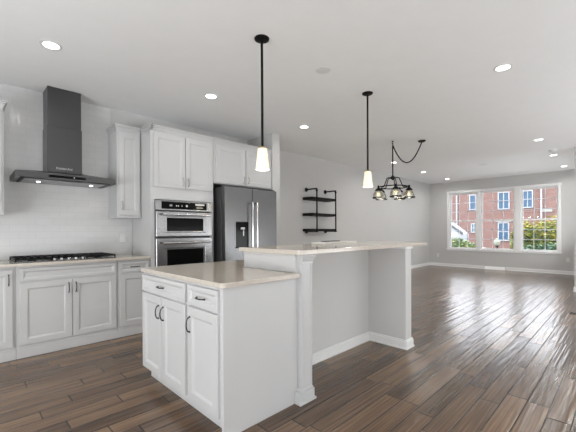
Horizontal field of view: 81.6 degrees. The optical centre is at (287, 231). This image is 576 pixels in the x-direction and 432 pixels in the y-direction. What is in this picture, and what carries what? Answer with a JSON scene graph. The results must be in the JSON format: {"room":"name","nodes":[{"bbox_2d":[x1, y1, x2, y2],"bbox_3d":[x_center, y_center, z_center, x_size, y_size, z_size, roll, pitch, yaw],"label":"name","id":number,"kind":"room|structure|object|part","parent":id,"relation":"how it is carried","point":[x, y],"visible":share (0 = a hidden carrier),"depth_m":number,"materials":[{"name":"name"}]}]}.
{"room":"kitchen","nodes":[
{"label":"kitchen","id":0,"kind":"room"},
{"bbox_2d":[247,133,279,244],"bbox_3d":[-0.418,-0.207,5.697,0.165,2.805,0.659,0,0,-45],"label":"wall","id":1,"kind":"structure","parent":0,"point":[272,140],"depth_m":5.48,"materials":[{"name":"grey paint"}]},
{"bbox_2d":[110,109,429,264],"bbox_3d":[-0.255,-0.211,6.496,14.750,2.805,0.250,0,0,-45],"label":"wall","id":2,"kind":"structure","parent":0,"point":[360,217],"depth_m":7.94,"materials":[{"name":"grey paint"}]},
{"bbox_2d":[0,99,7,215],"bbox_3d":[-3.227,-0.736,3.125,0.902,1.140,0.372,0,0,-45],"label":"upper cabinet","id":3,"kind":"object","parent":2,"relation":"attached to","point":[3,103],"visible":1,"depth_m":3.31,"materials":[{"name":"white paint"}]},
{"bbox_3d":[-2.988,-0.707,3.157,0.416,1.005,0.018,0,0,-45],"label":"door","id":4,"kind":"part","parent":3,"relation":"part of","materials":[{"name":"white paint"}]},
{"bbox_3d":[-3.234,-1.270,3.132,0.896,0.073,0.353,0,0,-45],"label":"crown moulding","id":5,"kind":"part","parent":3,"relation":"part of","materials":[{"name":"white paint"}]},
{"bbox_2d":[10,85,115,188],"bbox_3d":[-2.503,-1.063,3.729,0.903,1.056,0.526,0,0,-45],"label":"range hood","id":6,"kind":"object","parent":2,"relation":"attached to","point":[62,133],"visible":1,"depth_m":3.70,"materials":[{"name":"silver metal"}]},
{"bbox_2d":[0,83,131,259],"bbox_3d":[-3.766,-0.639,2.862,4.652,1.890,0.008,0,0,-45],"label":"backsplash","id":7,"kind":"structure","parent":2,"relation":"attached to","point":[37,219],"depth_m":3.83,"materials":[{"name":"white tile"}]},
{"bbox_2d":[120,233,124,241],"bbox_3d":[-2.185,0.073,4.404,0.072,0.116,0.008,0,0,-45],"label":"wall outlet","id":8,"kind":"object","parent":2,"relation":"attached to","point":[122,235],"visible":1,"depth_m":4.40,"materials":[{"name":"white plastic"}]},
{"bbox_2d":[106,123,140,218],"bbox_3d":[-2.089,-0.745,4.244,0.314,1.140,0.372,0,0,-45],"label":"upper cabinet","id":9,"kind":"object","parent":2,"relation":"attached to","point":[124,163],"visible":0.98,"depth_m":4.15,"materials":[{"name":"white paint"}]},
{"bbox_3d":[-2.098,-1.279,4.249,0.314,0.073,0.353,0,0,-45],"label":"crown moulding","id":10,"kind":"part","parent":9,"relation":"part of","materials":[{"name":"white paint"}]},
{"bbox_3d":[-2.092,-0.182,4.270,0.288,0.014,0.328,0,0,-45],"label":"light rail","id":11,"kind":"part","parent":9,"relation":"part of","materials":[{"name":"white paint"}]},
{"bbox_3d":[-1.975,-0.715,4.153,0.248,1.005,0.018,0,0,-45],"label":"door","id":12,"kind":"part","parent":9,"relation":"part of","materials":[{"name":"white paint"}]},
{"bbox_2d":[213,137,271,189],"bbox_3d":[-0.860,-1.007,5.250,1.076,0.636,0.660,0,0,-45],"label":"upper cabinet","id":13,"kind":"object","parent":2,"relation":"attached to","point":[234,163],"visible":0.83,"depth_m":4.95,"materials":[{"name":"white paint"}]},
{"bbox_3d":[-0.832,-0.965,4.871,0.515,0.530,0.018,0,0,-45],"label":"door","id":14,"kind":"part","parent":13,"relation":"part of","materials":[{"name":"white paint"}]},
{"bbox_3d":[-0.868,-1.288,5.255,1.076,0.073,0.642,0,0,-45],"label":"crown moulding","id":15,"kind":"part","parent":13,"relation":"part of","materials":[{"name":"white paint"}]},
{"bbox_3d":[-0.460,-0.968,5.237,0.500,0.530,0.018,0,0,-45],"label":"door","id":16,"kind":"part","parent":13,"relation":"part of","materials":[{"name":"white paint"}]},
{"bbox_2d":[303,188,336,232],"bbox_3d":[0.699,-0.458,7.172,0.800,0.974,0.322,0,0,-45],"label":"shelf","id":17,"kind":"object","parent":2,"relation":"attached to","point":[320,199],"visible":1,"depth_m":7.01,"materials":[{"name":"black metal"}]},
{"bbox_2d":[411,262,429,268],"bbox_3d":[2.149,1.123,8.805,7.800,0.100,0.026,0,0,-45],"label":"baseboard","id":18,"kind":"structure","parent":2,"relation":"attached to","point":[423,264],"depth_m":10.98,"materials":[{"name":"white paint"}]},
{"bbox_2d":[0,0,575,183],"bbox_3d":[2.262,-1.676,3.819,14.900,0.120,7.600,0,0,-45],"label":"ceiling","id":19,"kind":"structure","parent":0,"point":[428,66],"depth_m":3.31,"materials":[{"name":"paint"}]},
{"bbox_2d":[39,40,62,50],"bbox_3d":[-2.020,-1.590,2.842,0.168,0.006,0.168,0,0,-45],"label":"recessed light","id":20,"kind":"object","parent":19,"relation":"in","point":[48,44],"visible":1,"depth_m":2.84,"materials":[{"name":"white plastic"}]},
{"bbox_2d":[204,93,217,98],"bbox_3d":[-0.908,-1.598,3.929,0.168,0.006,0.168,0,0,-45],"label":"recessed light","id":21,"kind":"object","parent":19,"relation":"in","point":[207,95],"visible":1,"depth_m":3.93,"materials":[{"name":"white plastic"}]},
{"bbox_2d":[254,34,268,170],"bbox_3d":[-0.214,-1.058,2.762,0.124,1.084,0.124,0,0,-45],"label":"pendant light","id":22,"kind":"object","parent":19,"relation":"hanging from","point":[262,164],"visible":1,"depth_m":2.75,"materials":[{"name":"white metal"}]},
{"bbox_3d":[-0.214,-1.145,2.761,0.022,0.868,0.022,0,0,-45],"label":"rod","id":23,"kind":"part","parent":22,"relation":"part of","materials":[{"name":"black metal"}]},
{"bbox_3d":[-0.212,-0.602,2.763,0.114,0.172,0.114,0,0,-45],"label":"lamp shade","id":24,"kind":"part","parent":22,"relation":"part of","materials":[{"name":"white glass"}]},
{"bbox_2d":[299,125,308,128],"bbox_3d":[0.245,-1.608,5.104,0.168,0.006,0.168,0,0,-45],"label":"recessed light","id":25,"kind":"object","parent":19,"relation":"in","point":[300,126],"visible":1,"depth_m":5.08,"materials":[{"name":"white plastic"}]},
{"bbox_2d":[315,66,330,73],"bbox_3d":[0.346,-1.601,3.307,0.150,0.008,0.150,0,0,-45],"label":"speaker cover","id":26,"kind":"object","parent":19,"relation":"attached to","point":[320,70],"visible":1,"depth_m":3.30,"materials":[{"name":"white plastic"}]},
{"bbox_2d":[362,91,372,186],"bbox_3d":[0.925,-1.067,3.871,0.124,1.084,0.124,0,0,-45],"label":"pendant light","id":27,"kind":"object","parent":19,"relation":"hanging from","point":[367,182],"visible":1,"depth_m":3.86,"materials":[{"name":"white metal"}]},
{"bbox_3d":[0.925,-1.154,3.871,0.022,0.868,0.022,0,0,-45],"label":"rod","id":28,"kind":"part","parent":27,"relation":"part of","materials":[{"name":"black metal"}]},
{"bbox_3d":[0.927,-0.611,3.873,0.114,0.172,0.114,0,0,-45],"label":"lamp shade","id":29,"kind":"part","parent":27,"relation":"part of","materials":[{"name":"white glass"}]},
{"bbox_2d":[373,140,425,199],"bbox_3d":[1.926,-1.108,5.955,0.741,1.026,0.809,0,0,-45],"label":"chandelier","id":30,"kind":"object","parent":19,"relation":"hanging from","point":[397,190],"visible":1,"depth_m":5.88,"materials":[{"name":"black metal"}]},
{"bbox_3d":[1.602,-0.669,5.905,0.188,0.128,0.188,0,0,-45],"label":"lamp shade","id":31,"kind":"part","parent":30,"relation":"part of","materials":[{"name":"clear glass"}]},
{"bbox_3d":[1.870,-1.295,5.953,0.047,0.597,0.024,0,0,-45],"label":"rod","id":32,"kind":"part","parent":30,"relation":"part of","materials":[{"name":"black metal"}]},
{"bbox_3d":[1.837,-0.669,5.683,0.188,0.128,0.188,0,0,-45],"label":"lamp shade","id":33,"kind":"part","parent":30,"relation":"part of","materials":[{"name":"clear glass"}]},
{"bbox_3d":[2.124,-1.417,5.940,0.530,0.379,0.022,0,0,3],"label":"cord","id":34,"kind":"part","parent":30,"relation":"part of","materials":[{"name":"black metal"}]},
{"bbox_3d":[2.121,-0.671,5.837,0.188,0.128,0.188,0,0,-45],"label":"lamp shade","id":35,"kind":"part","parent":30,"relation":"part of","materials":[{"name":"clear glass"}]},
{"bbox_2d":[493,63,512,71],"bbox_3d":[2.111,-1.611,3.273,0.168,0.006,0.168,0,0,-45],"label":"recessed light","id":36,"kind":"object","parent":19,"relation":"in","point":[503,67],"visible":1,"depth_m":3.26,"materials":[{"name":"white plastic"}]},
{"bbox_2d":[0,265,575,431],"bbox_3d":[2.329,1.248,3.881,14.750,0.120,7.300,0,0,-45],"label":"floor","id":37,"kind":"structure","parent":0,"point":[493,350],"depth_m":2.74,"materials":[{"name":"brown wood"}]},
{"bbox_2d":[0,267,15,362],"bbox_3d":[-3.114,0.776,3.045,0.922,0.882,0.640,0,0,-45],"label":"base cabinet","id":38,"kind":"object","parent":37,"relation":"on","point":[7,275],"visible":0.98,"depth_m":3.12,"materials":[{"name":"white paint"}]},
{"bbox_3d":[-2.768,0.726,2.993,0.462,0.735,0.018,0,0,-45],"label":"door","id":39,"kind":"part","parent":38,"relation":"part of","materials":[{"name":"white paint"}]},
{"bbox_3d":[-2.918,1.164,2.849,0.922,0.104,0.012,0,0,-45],"label":"moulding","id":40,"kind":"part","parent":38,"relation":"part of","materials":[{"name":"white paint"}]},
{"bbox_2d":[0,254,151,267],"bbox_3d":[-2.663,0.314,3.489,2.212,0.030,0.641,0,0,-45],"label":"countertop","id":41,"kind":"structure","parent":38,"relation":"on","point":[3,263],"depth_m":3.50,"materials":[{"name":"beige stone"}]},
{"bbox_2d":[9,252,115,262],"bbox_3d":[-2.470,0.277,3.683,0.910,0.040,0.515,0,0,-45],"label":"gas cooktop","id":42,"kind":"object","parent":41,"relation":"in","point":[78,256],"visible":1,"depth_m":3.57,"materials":[{"name":"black metal"}]},
{"bbox_2d":[15,261,117,358],"bbox_3d":[-2.461,0.770,3.686,0.904,0.882,0.640,0,0,-45],"label":"base cabinet","id":43,"kind":"object","parent":37,"relation":"on","point":[58,307],"visible":0.97,"depth_m":3.44,"materials":[{"name":"white paint"}]},
{"bbox_3d":[-2.413,0.790,3.341,0.426,0.600,0.018,0,0,-45],"label":"door","id":44,"kind":"part","parent":43,"relation":"part of","materials":[{"name":"white paint"}]},
{"bbox_3d":[-2.266,1.159,3.491,0.904,0.104,0.012,0,0,-45],"label":"moulding","id":45,"kind":"part","parent":43,"relation":"part of","materials":[{"name":"white paint"}]},
{"bbox_3d":[-2.261,0.412,3.491,0.857,0.122,0.018,0,0,-45],"label":"drawer","id":46,"kind":"part","parent":43,"relation":"part of","materials":[{"name":"white paint"}]},
{"bbox_3d":[-2.106,0.788,3.644,0.425,0.600,0.018,0,0,-45],"label":"door","id":47,"kind":"part","parent":43,"relation":"part of","materials":[{"name":"white paint"}]},
{"bbox_2d":[117,259,149,337],"bbox_3d":[-2.005,0.767,4.135,0.371,0.882,0.640,0,0,-45],"label":"base cabinet","id":48,"kind":"object","parent":37,"relation":"on","point":[129,274],"visible":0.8,"depth_m":3.90,"materials":[{"name":"white paint"}]},
{"bbox_3d":[-1.810,1.156,3.939,0.371,0.104,0.012,0,0,-45],"label":"moulding","id":49,"kind":"part","parent":48,"relation":"part of","materials":[{"name":"white paint"}]},
{"bbox_3d":[-1.807,0.786,3.938,0.334,0.600,0.018,0,0,-45],"label":"door","id":50,"kind":"part","parent":48,"relation":"part of","materials":[{"name":"white paint"}]},
{"bbox_3d":[-1.808,0.409,3.937,0.334,0.122,0.018,0,0,-45],"label":"drawer","id":51,"kind":"part","parent":48,"relation":"part of","materials":[{"name":"white paint"}]},
{"bbox_2d":[142,272,196,408],"bbox_3d":[-0.738,0.766,2.674,0.630,0.882,0.760,0,0,-45],"label":"base cabinet","id":52,"kind":"object","parent":37,"relation":"on","point":[165,305],"visible":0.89,"depth_m":2.43,"materials":[{"name":"white paint"}]},
{"bbox_3d":[-1.062,0.790,2.612,0.018,0.607,0.355,0,0,-45],"label":"door","id":53,"kind":"part","parent":52,"relation":"part of","materials":[{"name":"white paint"}]},
{"bbox_3d":[-0.935,0.408,2.480,0.018,0.128,0.722,0,0,-45],"label":"drawer","id":54,"kind":"part","parent":52,"relation":"part of","materials":[{"name":"white paint"}]},
{"bbox_3d":[-0.805,0.790,2.351,0.018,0.607,0.357,0,0,-45],"label":"door","id":55,"kind":"part","parent":52,"relation":"part of","materials":[{"name":"white paint"}]},
{"bbox_2d":[132,123,213,266],"bbox_3d":[-1.566,-0.057,4.554,0.909,2.524,0.660,0,0,-45],"label":"tall cabinet","id":56,"kind":"object","parent":37,"relation":"on","point":[176,164],"visible":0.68,"depth_m":4.26,"materials":[{"name":"white paint"}]},
{"bbox_3d":[-1.496,-0.892,4.218,0.413,0.665,0.018,0,0,-45],"label":"door","id":57,"kind":"part","parent":56,"relation":"part of","materials":[{"name":"white paint"}]},
{"bbox_3d":[-1.578,-1.283,4.557,0.909,0.073,0.642,0,0,-45],"label":"crown moulding","id":58,"kind":"part","parent":56,"relation":"part of","materials":[{"name":"white paint"}]},
{"bbox_2d":[154,200,211,266],"bbox_3d":[-1.514,0.192,4.525,0.778,1.185,0.674,0,0,-45],"label":"double wall oven","id":59,"kind":"object","parent":56,"relation":"in","point":[183,229],"visible":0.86,"depth_m":4.30,"materials":[{"name":"grey metal"}]},
{"bbox_3d":[-1.347,-0.335,4.351,0.778,0.122,0.033,0,0,-45],"label":"control panel","id":60,"kind":"part","parent":59,"relation":"part of","materials":[{"name":"silver metal"}]},
{"bbox_3d":[-1.339,0.421,4.349,0.774,0.686,0.040,0,0,-45],"label":"oven door","id":61,"kind":"part","parent":59,"relation":"part of","materials":[{"name":"silver metal"}]},
{"bbox_3d":[-1.341,-0.102,4.348,0.774,0.312,0.040,0,0,-45],"label":"oven door","id":62,"kind":"part","parent":59,"relation":"part of","materials":[{"name":"silver metal"}]},
{"bbox_3d":[-1.302,0.136,4.309,0.655,0.028,0.068,0,0,-45],"label":"handle","id":63,"kind":"part","parent":59,"relation":"part of","materials":[{"name":"silver metal"}]},
{"bbox_3d":[-1.304,-0.221,4.308,0.655,0.028,0.068,0,0,-45],"label":"handle","id":64,"kind":"part","parent":59,"relation":"part of","materials":[{"name":"silver metal"}]},
{"bbox_3d":[-1.200,-0.895,4.509,0.397,0.665,0.018,0,0,-45],"label":"door","id":65,"kind":"part","parent":56,"relation":"part of","materials":[{"name":"white paint"}]},
{"bbox_2d":[185,278,296,431],"bbox_3d":[-0.314,0.765,2.266,0.662,0.882,0.414,0,0,-45],"label":"base cabinet","id":66,"kind":"object","parent":37,"relation":"on","point":[204,308],"depth_m":2.08,"materials":[{"name":"white paint"}]},
{"bbox_3d":[-0.530,0.408,2.069,0.018,0.128,0.356,0,0,-45],"label":"drawer","id":67,"kind":"part","parent":66,"relation":"part of","materials":[{"name":"white paint"}]},
{"bbox_3d":[-0.528,0.789,2.070,0.018,0.607,0.356,0,0,-45],"label":"door","id":68,"kind":"part","parent":66,"relation":"part of","materials":[{"name":"white paint"}]},
{"bbox_3d":[-0.161,0.765,2.143,0.616,0.882,0.025,0,0,-45],"label":"island end panel","id":69,"kind":"part","parent":66,"relation":"part of","materials":[{"name":"white wood"}]},
{"bbox_2d":[213,185,276,261],"bbox_3d":[-0.758,0.271,5.175,0.975,1.856,0.828,0,0,-45],"label":"refrigerator","id":70,"kind":"object","parent":37,"relation":"on","point":[242,216],"visible":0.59,"depth_m":4.79,"materials":[{"name":"grey metal"}]},
{"bbox_3d":[-0.725,-0.085,4.791,0.479,1.099,0.078,0,0,-45],"label":"door","id":71,"kind":"part","parent":70,"relation":"part of","materials":[{"name":"silver metal"}]},
{"bbox_3d":[-0.529,-0.049,4.874,0.025,0.775,0.077,0,0,-45],"label":"handle","id":72,"kind":"part","parent":70,"relation":"part of","materials":[{"name":"silver metal"}]},
{"bbox_3d":[-0.468,-0.050,4.935,0.025,0.775,0.077,0,0,-45],"label":"handle","id":73,"kind":"part","parent":70,"relation":"part of","materials":[{"name":"silver metal"}]},
{"bbox_3d":[-0.377,-0.088,5.133,0.480,1.099,0.078,0,0,-45],"label":"door","id":74,"kind":"part","parent":70,"relation":"part of","materials":[{"name":"silver metal"}]},
{"bbox_2d":[244,246,414,406],"bbox_3d":[0.471,0.678,3.120,1.720,1.043,0.677,0,0,-45],"label":"wall","id":75,"kind":"structure","parent":37,"relation":"on","point":[346,301],"depth_m":3.38,"materials":[{"name":"grey paint"}]},
{"bbox_3d":[-0.154,0.225,2.561,0.018,0.128,0.598,0,0,-45],"label":"riser panel","id":76,"kind":"part","parent":75,"relation":"part of","materials":[{"name":"white paint"}]},
{"bbox_3d":[0.120,0.682,2.382,0.116,1.043,0.048,0,0,-45],"label":"post","id":77,"kind":"part","parent":75,"relation":"part of","materials":[{"name":"white paint"}]},
{"bbox_2d":[239,241,426,254],"bbox_3d":[0.635,0.138,3.319,2.242,0.034,0.708,0,0,-45],"label":"countertop","id":78,"kind":"structure","parent":75,"relation":"on","point":[300,249],"depth_m":2.77,"materials":[{"name":"beige stone"}]},
{"bbox_2d":[311,241,356,243],"bbox_3d":[0.500,0.111,3.550,0.590,0.020,0.150,0,0,-45],"label":"paper stack","id":79,"kind":"object","parent":78,"relation":"on","point":[334,242],"visible":0.96,"depth_m":3.43,"materials":[{"name":"white paper"}]},
{"bbox_3d":[0.529,1.151,3.176,1.562,0.095,0.677,0,0,-45],"label":"baseboard","id":80,"kind":"part","parent":75,"relation":"part of","materials":[{"name":"white paint"}]},
{"bbox_3d":[0.516,0.167,3.171,1.560,0.021,0.668,0,0,-45],"label":"moulding","id":81,"kind":"part","parent":75,"relation":"part of","materials":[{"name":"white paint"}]},
{"bbox_3d":[0.025,0.759,3.559,1.693,0.882,0.569,0,0,-45],"label":"cabinet","id":82,"kind":"object","parent":37,"relation":"on","visible":0},
{"bbox_2d":[141,260,299,288],"bbox_3d":[0.035,0.302,3.133,2.330,0.030,1.208,0,0,-45],"label":"countertop","id":83,"kind":"structure","parent":82,"relation":"on","point":[221,274],"depth_m":2.34,"materials":[{"name":"beige stone"}]},
{"bbox_2d":[430,169,574,270],"bbox_3d":[6.394,-0.254,10.147,0.150,2.805,4.070,0,0,-45],"label":"wall","id":84,"kind":"structure","parent":0,"point":[438,191],"depth_m":9.99,"materials":[{"name":"grey paint"}]},
{"bbox_2d":[449,192,475,248],"bbox_3d":[5.705,-0.358,10.847,0.150,1.815,0.825,0,0,-45],"label":"window","id":85,"kind":"structure","parent":84,"relation":"in","point":[467,193],"depth_m":10.96,"materials":[{"name":"white paint"}]},
{"bbox_2d":[452,221,467,246],"bbox_3d":[5.702,0.081,10.843,0.008,0.849,0.737,0,0,-45],"label":"grille","id":86,"kind":"object","parent":85,"relation":"attached to","point":[452,221],"depth_m":10.92,"materials":[{"name":"white paint"}]},
{"bbox_3d":[5.698,0.081,10.840,0.035,0.913,0.801,0,0,-45],"label":"sash","id":87,"kind":"part","parent":85,"relation":"part of","materials":[{"name":"white paint"}]},
{"bbox_3d":[5.722,-0.795,10.865,0.035,0.918,0.801,0,0,-45],"label":"sash","id":88,"kind":"part","parent":85,"relation":"part of","materials":[{"name":"white paint"}]},
{"bbox_2d":[452,194,475,219],"bbox_3d":[5.726,-0.795,10.869,0.008,0.854,0.737,0,0,-45],"label":"grille","id":89,"kind":"object","parent":85,"relation":"attached to","point":[459,203],"depth_m":10.91,"materials":[{"name":"white paint"}]},
{"bbox_2d":[485,266,504,270],"bbox_3d":[6.271,1.101,10.115,0.084,0.095,0.520,0,0,-45],"label":"air vent","id":90,"kind":"object","parent":84,"relation":"in","point":[486,267],"visible":0.94,"depth_m":10.10,"materials":[{"name":"white metal"}]},
{"bbox_2d":[480,189,514,250],"bbox_3d":[6.383,-0.359,10.157,0.150,1.815,0.910,0,0,-45],"label":"window","id":91,"kind":"structure","parent":84,"relation":"in","point":[492,191],"depth_m":10.24,"materials":[{"name":"white paint"}]},
{"bbox_3d":[6.376,0.080,10.150,0.035,0.913,0.886,0,0,-45],"label":"sash","id":92,"kind":"part","parent":91,"relation":"part of","materials":[{"name":"white paint"}]},
{"bbox_3d":[6.401,-0.796,10.175,0.035,0.918,0.886,0,0,-45],"label":"sash","id":93,"kind":"part","parent":91,"relation":"part of","materials":[{"name":"clear glass"}]},
{"bbox_2d":[488,192,512,219],"bbox_3d":[6.404,-0.796,10.179,0.008,0.854,0.822,0,0,-45],"label":"grille","id":94,"kind":"object","parent":91,"relation":"attached to","point":[492,201],"depth_m":10.26,"materials":[{"name":"white paint"}]},
{"bbox_2d":[492,221,512,248],"bbox_3d":[6.380,0.080,10.154,0.008,0.849,0.822,0,0,-45],"label":"grille","id":95,"kind":"object","parent":91,"relation":"attached to","point":[502,239],"depth_m":10.08,"materials":[{"name":"white paint"}]},
{"bbox_2d":[431,262,574,274],"bbox_3d":[6.345,1.099,10.082,0.026,0.100,4.030,0,0,-45],"label":"baseboard","id":96,"kind":"structure","parent":84,"relation":"attached to","point":[432,263],"depth_m":9.72,"materials":[{"name":"white paint"}]},
{"bbox_2d":[446,182,562,254],"bbox_3d":[6.345,-0.361,10.065,0.034,1.950,3.012,0,0,-45],"label":"trim","id":97,"kind":"structure","parent":84,"relation":"attached to","point":[517,194],"depth_m":9.74,"materials":[{"name":"white paint"}]},
{"bbox_2d":[521,185,557,251],"bbox_3d":[7.105,-0.360,9.423,0.150,1.815,0.860,0,0,-45],"label":"window","id":98,"kind":"structure","parent":84,"relation":"in","point":[556,186],"depth_m":9.44,"materials":[{"name":"white paint"}]},
{"bbox_2d":[523,188,554,217],"bbox_3d":[7.127,-0.797,9.444,0.008,0.854,0.772,0,0,-45],"label":"grille","id":99,"kind":"object","parent":98,"relation":"attached to","point":[545,198],"depth_m":9.38,"materials":[{"name":"white paint"}]},
{"bbox_3d":[7.098,0.079,9.415,0.035,0.913,0.836,0,0,-45],"label":"sash","id":100,"kind":"part","parent":98,"relation":"part of","materials":[{"name":"white paint"}]},
{"bbox_2d":[523,220,556,249],"bbox_3d":[7.102,0.079,9.419,0.008,0.849,0.772,0,0,-45],"label":"grille","id":101,"kind":"object","parent":98,"relation":"attached to","point":[533,229],"depth_m":9.51,"materials":[{"name":"white paint"}]},
{"bbox_3d":[7.123,-0.797,9.441,0.035,0.918,0.836,0,0,-45],"label":"sash","id":102,"kind":"part","parent":98,"relation":"part of","materials":[{"name":"clear glass"}]},
{"bbox_2d":[574,147,575,286],"bbox_3d":[7.848,-0.249,6.458,3.250,2.805,3.230,0,0,-45],"label":"wall","id":103,"kind":"structure","parent":0,"point":[574,147],"depth_m":6.46,"materials":[{"name":"grey paint"}]},
{"label":"outside","id":104,"kind":"structure","parent":0,"visible":0},
{"bbox_3d":[33.479,2.523,39.498,76.900,0.200,120.000,0,0,-45],"label":"ground","id":105,"kind":"structure","parent":104,"visible":0},
{"bbox_2d":[452,223,468,246],"bbox_3d":[14.681,0.779,29.203,2.120,3.534,1.662,0,0,-45],"label":"porch","id":106,"kind":"object","parent":105,"relation":"on","point":[455,228],"visible":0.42,"depth_m":28.48,"materials":[{"name":"white paint"}]},
{"bbox_2d":[452,237,474,247],"bbox_3d":[10.714,1.444,20.465,1.598,2.315,2.371,0,0,-45],"label":"shrub","id":107,"kind":"object","parent":105,"relation":"on","point":[455,242],"visible":0.21,"depth_m":20.27,"materials":[{"name":"green plant"}]},
{"bbox_2d":[494,238,499,247],"bbox_3d":[15.293,1.507,24.394,0.440,2.105,0.433,0,0,-45],"label":"street lamp","id":108,"kind":"object","parent":105,"relation":"on","point":[496,241],"visible":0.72,"depth_m":24.29,"materials":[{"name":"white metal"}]},
{"bbox_2d":[452,188,556,248],"bbox_3d":[29.474,-1.415,34.161,10.450,7.750,42.400,0,0,-45],"label":"brick building","id":109,"kind":"structure","parent":105,"relation":"on","point":[536,203],"depth_m":34.57,"materials":[{"name":"brick"}]},
{"bbox_3d":[20.385,-3.225,36.269,0.028,1.493,1.000,0,0,-45],"label":"pane","id":110,"kind":"part","parent":109,"relation":"part of","materials":[{"name":"blue glass"}]},
{"bbox_3d":[22.241,-0.033,34.407,0.028,1.713,0.811,0,0,-45],"label":"pane","id":111,"kind":"part","parent":109,"relation":"part of","materials":[{"name":"blue glass"}]},
{"bbox_3d":[22.243,-3.220,34.380,0.028,1.603,0.846,0,0,-45],"label":"pane","id":112,"kind":"part","parent":109,"relation":"part of","materials":[{"name":"blue glass"}]},
{"bbox_3d":[23.665,-3.241,32.934,0.028,1.530,0.705,0,0,-45],"label":"pane","id":113,"kind":"part","parent":109,"relation":"part of","materials":[{"name":"blue glass"}]},
{"bbox_2d":[509,215,556,248],"bbox_3d":[13.570,0.816,17.562,2.438,3.558,3.349,0,0,-45],"label":"street tree","id":114,"kind":"object","parent":105,"relation":"on","point":[529,235],"visible":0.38,"depth_m":17.60,"materials":[{"name":"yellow plant"}]},
{"bbox_2d":[523,242,556,249],"bbox_3d":[11.604,1.545,14.999,1.712,2.141,2.550,0,0,-45],"label":"shrub","id":115,"kind":"object","parent":105,"relation":"on","point":[551,246],"visible":0.08,"depth_m":14.90,"materials":[{"name":"green plant"}]}
]}

